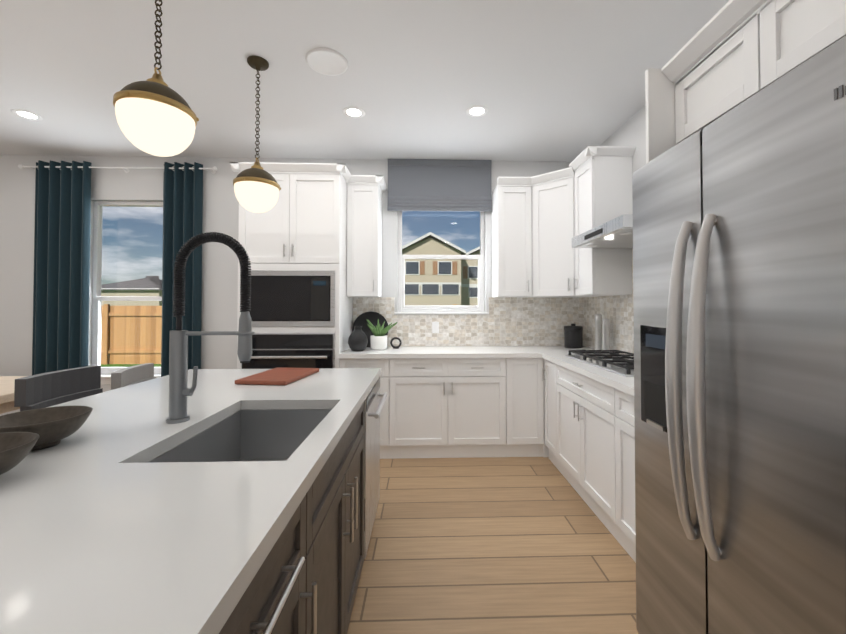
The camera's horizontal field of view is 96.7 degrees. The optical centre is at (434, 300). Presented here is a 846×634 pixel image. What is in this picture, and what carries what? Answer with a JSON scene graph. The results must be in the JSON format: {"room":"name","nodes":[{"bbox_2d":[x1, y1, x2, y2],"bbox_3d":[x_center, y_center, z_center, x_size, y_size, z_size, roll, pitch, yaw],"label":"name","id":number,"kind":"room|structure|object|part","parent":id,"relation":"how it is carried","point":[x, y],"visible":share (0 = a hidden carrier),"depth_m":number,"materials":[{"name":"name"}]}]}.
{"room":"kitchen","nodes":[
{"label":"kitchen","id":0,"kind":"room"},
{"bbox_2d":[0,155,570,415],"bbox_3d":[-1.809,-0.039,3.897,7.010,2.840,0.150,0,-1,-2],"label":"wall","id":1,"kind":"structure","parent":0,"point":[220,268],"depth_m":3.80,"materials":[{"name":"white paint"}]},
{"bbox_2d":[18,160,217,376],"bbox_3d":[-3.124,-0.002,3.719,1.914,2.730,0.118,0,-1,-2],"label":"curtains","id":2,"kind":"object","parent":1,"relation":"attached to","point":[61,285],"visible":0.83,"depth_m":3.69,"materials":[{"name":"teal fabric"}]},
{"bbox_3d":[-3.124,-1.317,3.748,1.914,0.044,0.105,0,-1,-2],"label":"rod","id":3,"kind":"part","parent":2,"relation":"part of","materials":[{"name":"white metal"}]},
{"bbox_2d":[92,201,162,383],"bbox_3d":[-3.022,-0.092,3.817,0.980,1.854,0.165,0,-1,-2],"label":"dining room window","id":4,"kind":"structure","parent":1,"relation":"in","point":[98,298],"depth_m":3.84,"materials":[{"name":"clear glass"}]},
{"bbox_2d":[394,211,488,313],"bbox_3d":[0.071,-0.449,3.931,0.970,1.176,0.145,0,-1,-2],"label":"kitchen window","id":5,"kind":"structure","parent":1,"relation":"in","point":[478,308],"depth_m":3.94,"materials":[{"name":"white plastic"}]},
{"bbox_2d":[0,0,728,161],"bbox_3d":[-1.763,-1.585,0.088,7.160,0.120,7.820,0,-1,-2],"label":"ceiling","id":6,"kind":"structure","parent":0,"point":[552,80],"depth_m":2.43,"materials":[{"name":"white paint"}]},
{"bbox_2d":[11,109,42,120],"bbox_3d":[-3.228,-1.472,2.978,0.168,0.005,0.172,0,-1,-2],"label":"recessed light","id":7,"kind":"object","parent":6,"relation":"in","point":[29,115],"depth_m":2.97,"materials":[{"name":"white"}]},
{"bbox_2d":[113,0,198,156],"bbox_3d":[-1.083,-1.035,1.470,0.263,0.930,0.270,0,-1,-2],"label":"pendant light","id":8,"kind":"object","parent":6,"relation":"hanging from","point":[156,115],"visible":1,"depth_m":1.39,"materials":[{"name":"white glass"}]},
{"bbox_2d":[233,55,280,212],"bbox_3d":[-1.099,-1.015,2.327,0.263,0.940,0.270,0,-1,-2],"label":"pendant light","id":9,"kind":"object","parent":6,"relation":"hanging from","point":[257,188],"visible":1,"depth_m":2.26,"materials":[{"name":"white glass"}]},
{"bbox_2d":[306,48,347,75],"bbox_3d":[-0.668,-1.480,2.337,0.252,0.011,0.252,0,-1,-2],"label":"ceiling speaker","id":10,"kind":"object","parent":6,"relation":"attached to","point":[326,61],"visible":1,"depth_m":2.32,"materials":[{"name":"white plastic"}]},
{"bbox_2d":[342,106,364,117],"bbox_3d":[-0.632,-1.473,2.933,0.171,0.005,0.166,0,-1,-2],"label":"recessed light","id":11,"kind":"object","parent":6,"relation":"in","point":[352,112],"depth_m":2.94,"materials":[{"name":"white"}]},
{"bbox_2d":[466,105,487,116],"bbox_3d":[0.328,-1.473,2.918,0.169,0.005,0.165,0,-1,-2],"label":"recessed light","id":12,"kind":"object","parent":6,"relation":"in","point":[471,111],"depth_m":2.92,"materials":[{"name":"white"}]},
{"bbox_2d":[347,457,638,633],"bbox_3d":[-1.763,1.365,0.036,7.160,0.100,7.820,0,-1,-2],"label":"floor","id":13,"kind":"structure","parent":0,"point":[503,545],"depth_m":1.98,"materials":[{"name":"brown wood"}]},
{"bbox_2d":[0,376,26,413],"bbox_3d":[-3.639,0.981,2.585,1.770,0.755,0.920,0,-1,-2],"label":"dining table","id":14,"kind":"object","parent":13,"relation":"on","point":[7,385],"depth_m":2.52,"materials":[{"name":"brown wood"}]},
{"bbox_2d":[14,366,102,410],"bbox_3d":[-1.886,0.873,2.092,0.502,0.957,0.466,0,-1,-2],"label":"counter stool","id":15,"kind":"object","parent":13,"relation":"on","point":[43,390],"visible":0.29,"depth_m":2.06,"materials":[{"name":"fabric"}]},
{"bbox_2d":[111,363,155,389],"bbox_3d":[-1.924,0.916,2.675,0.502,0.892,0.466,0,-1,-14],"label":"counter stool","id":16,"kind":"object","parent":13,"relation":"on","point":[128,376],"visible":0.17,"depth_m":2.63,"materials":[{"name":"fabric"}]},
{"bbox_2d":[216,372,387,633],"bbox_3d":[-0.860,0.894,0.899,1.220,0.872,3.071,0,-1,-2],"label":"kitchen island","id":17,"kind":"object","parent":13,"relation":"on","point":[307,582],"depth_m":1.13,"materials":[{"name":"brown wood"}]},
{"bbox_2d":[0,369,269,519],"bbox_3d":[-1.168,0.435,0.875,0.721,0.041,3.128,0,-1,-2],"label":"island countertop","id":18,"kind":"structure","parent":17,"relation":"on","point":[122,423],"depth_m":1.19,"materials":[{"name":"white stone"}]},
{"bbox_2d":[0,432,38,474],"bbox_3d":[-1.042,0.370,0.842,0.216,0.084,0.216,0,-1,-2],"label":"bowl","id":19,"kind":"object","parent":18,"relation":"on","point":[16,448],"visible":1,"depth_m":0.88,"materials":[{"name":"brown wood"}]},
{"bbox_2d":[0,405,92,450],"bbox_3d":[-1.134,0.372,1.080,0.224,0.087,0.224,0,-1,-2],"label":"bowl","id":20,"kind":"object","parent":18,"relation":"on","point":[52,426],"visible":0.83,"depth_m":1.08,"materials":[{"name":"brown dark wood"}]},
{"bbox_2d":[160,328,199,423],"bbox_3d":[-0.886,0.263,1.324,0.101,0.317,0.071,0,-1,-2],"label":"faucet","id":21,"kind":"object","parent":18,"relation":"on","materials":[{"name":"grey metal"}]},
{"bbox_2d":[0,368,379,633],"bbox_3d":[-0.556,0.435,0.895,0.505,0.041,3.128,0,-1,-2],"label":"island countertop","id":22,"kind":"structure","parent":17,"relation":"on","point":[135,546],"depth_m":0.66,"materials":[{"name":"white stone"}]},
{"bbox_2d":[144,404,331,459],"bbox_3d":[-0.608,0.565,1.292,0.441,0.229,0.666,0,-1,-2],"label":"sink","id":23,"kind":"object","parent":22,"relation":"in","point":[250,431],"depth_m":1.61,"materials":[{"name":"grey metal"}]},
{"bbox_2d":[235,367,318,384],"bbox_3d":[-0.873,0.422,2.132,0.280,0.024,0.420,0,-1,6],"label":"cutting board","id":24,"kind":"object","parent":22,"relation":"on","point":[280,376],"visible":0.98,"depth_m":2.04,"materials":[{"name":"brown wood"}]},
{"bbox_2d":[230,0,845,562],"bbox_3d":[-0.052,0.064,2.175,3.302,2.575,3.396,0,-1,-2],"label":"kitchen cabinets","id":25,"kind":"object","parent":13,"relation":"on","point":[508,376],"visible":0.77,"depth_m":3.24,"materials":[{"name":"white painted wood"},{"name":"brushed nickel"}]},
{"bbox_2d":[348,326,367,350],"bbox_3d":[-0.705,0.345,3.450,0.180,0.225,0.180,0,-1,-2],"label":"decorative vase","id":26,"kind":"object","parent":25,"relation":"on","point":[357,340],"visible":1,"depth_m":3.39,"materials":[{"name":"black ceramic"}]},
{"bbox_2d":[352,311,388,346],"bbox_3d":[-0.641,0.284,3.759,0.360,0.356,0.094,0,-1,-2],"label":"decorative tray","id":27,"kind":"object","parent":25,"relation":"on","point":[372,317],"visible":0.54,"depth_m":3.78,"materials":[{"name":"black ceramic"}]},
{"bbox_2d":[366,319,397,349],"bbox_3d":[-0.503,0.316,3.567,0.300,0.287,0.181,0,-1,-2],"label":"decorative plant","id":28,"kind":"object","parent":25,"relation":"on","point":[378,339],"visible":1,"depth_m":3.51,"materials":[{"name":"green plant"}]},
{"bbox_2d":[390,337,401,348],"bbox_3d":[-0.376,0.405,3.639,0.110,0.110,0.030,0,-1,-2],"label":"ring","id":29,"kind":"object","parent":25,"relation":"on","point":[395,347],"visible":1,"depth_m":3.63,"materials":[{"name":"black metal"}]},
{"bbox_2d":[339,346,633,395],"bbox_3d":[0.392,0.464,2.661,2.384,0.039,2.438,0,-1,-2],"label":"countertop","id":30,"kind":"structure","parent":25,"relation":"on","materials":[{"name":"white stone"}]},
{"bbox_2d":[564,323,582,347],"bbox_3d":[1.377,0.343,3.736,0.176,0.238,0.176,0,-1,-2],"label":"canister","id":31,"kind":"object","parent":25,"relation":"on","point":[573,335],"visible":1,"depth_m":3.66,"materials":[{"name":"black ceramic"}]},
{"bbox_2d":[595,314,601,349],"bbox_3d":[1.464,0.285,3.360,0.067,0.340,0.067,0,-1,-11],"label":"mill","id":32,"kind":"object","parent":25,"relation":"on","point":[596,315],"depth_m":3.35,"materials":[{"name":"silver metal"}]},
{"bbox_2d":[572,214,632,247],"bbox_3d":[1.336,-0.458,2.591,0.502,0.087,0.766,0,-1,-2],"label":"range hood","id":33,"kind":"object","parent":25,"relation":"attached to","point":[617,232],"depth_m":2.52,"materials":[{"name":"silver metal"}]},
{"bbox_2d":[598,317,609,353],"bbox_3d":[1.478,0.304,3.250,0.067,0.300,0.067,0,-1,-11],"label":"mill","id":34,"kind":"object","parent":25,"relation":"on","point":[602,334],"depth_m":3.24,"materials":[{"name":"silver metal"}]},
{"bbox_2d":[632,36,845,633],"bbox_3d":[1.141,0.415,0.987,0.897,1.829,0.902,0,-1,-2],"label":"refrigerator","id":35,"kind":"object","parent":13,"relation":"on","point":[739,258],"visible":1,"depth_m":0.93,"materials":[{"name":"grey metal"}]},
{"bbox_2d":[600,105,645,174],"bbox_3d":[1.741,-0.103,0.173,0.150,2.840,7.520,0,-1,-2],"label":"wall","id":36,"kind":"structure","parent":0,"point":[631,131],"depth_m":2.96,"materials":[{"name":"white paint"}]},
{"bbox_3d":[0.070,-1.248,3.977,0.910,0.420,0.150,0,-1,-2],"label":"wall","id":37,"kind":"structure","parent":0,"visible":0},
{"bbox_2d":[387,159,491,211],"bbox_3d":[0.052,-1.188,3.870,1.070,0.537,0.053,0,-1,-2],"label":"blind","id":38,"kind":"object","parent":37,"relation":"attached to","point":[436,185],"visible":0.96,"depth_m":3.87,"materials":[{"name":"grey fabric"}]},
{"label":"outside","id":39,"kind":"structure","parent":0,"visible":0},
{"bbox_2d":[101,364,160,366],"bbox_3d":[-11.848,2.731,61.614,140.000,0.200,115.920,0,-1,-2],"label":"ground","id":40,"kind":"structure","parent":39,"point":[121,365],"depth_m":10.11,"materials":[{"name":"green plant"}]},
{"bbox_2d":[101,276,161,305],"bbox_3d":[-33.048,-0.300,43.943,9.200,5.250,10.700,0,-1,-2],"label":"house","id":41,"kind":"structure","parent":40,"relation":"on","point":[138,289],"depth_m":39.04,"materials":[{"name":"beige"}]},
{"bbox_2d":[101,304,456,364],"bbox_3d":[-0.252,0.923,10.624,80.050,1.650,0.090,0,-1,-2],"label":"fence","id":42,"kind":"object","parent":40,"relation":"on","point":[155,324],"depth_m":10.38,"materials":[{"name":"brown wood"}]},
{"bbox_2d":[402,232,465,304],"bbox_3d":[-0.522,-1.591,34.980,5.650,7.520,10.720,0,-1,-2],"label":"house","id":43,"kind":"structure","parent":40,"relation":"on","point":[447,248],"depth_m":29.98,"materials":[{"name":"beige"}]},
{"bbox_2d":[461,246,479,304],"bbox_3d":[4.917,-1.478,37.151,6.740,7.370,10.720,0,-1,-2],"label":"house","id":44,"kind":"structure","parent":40,"relation":"on","point":[466,288],"depth_m":32.07,"materials":[{"name":"beige"}]}
]}

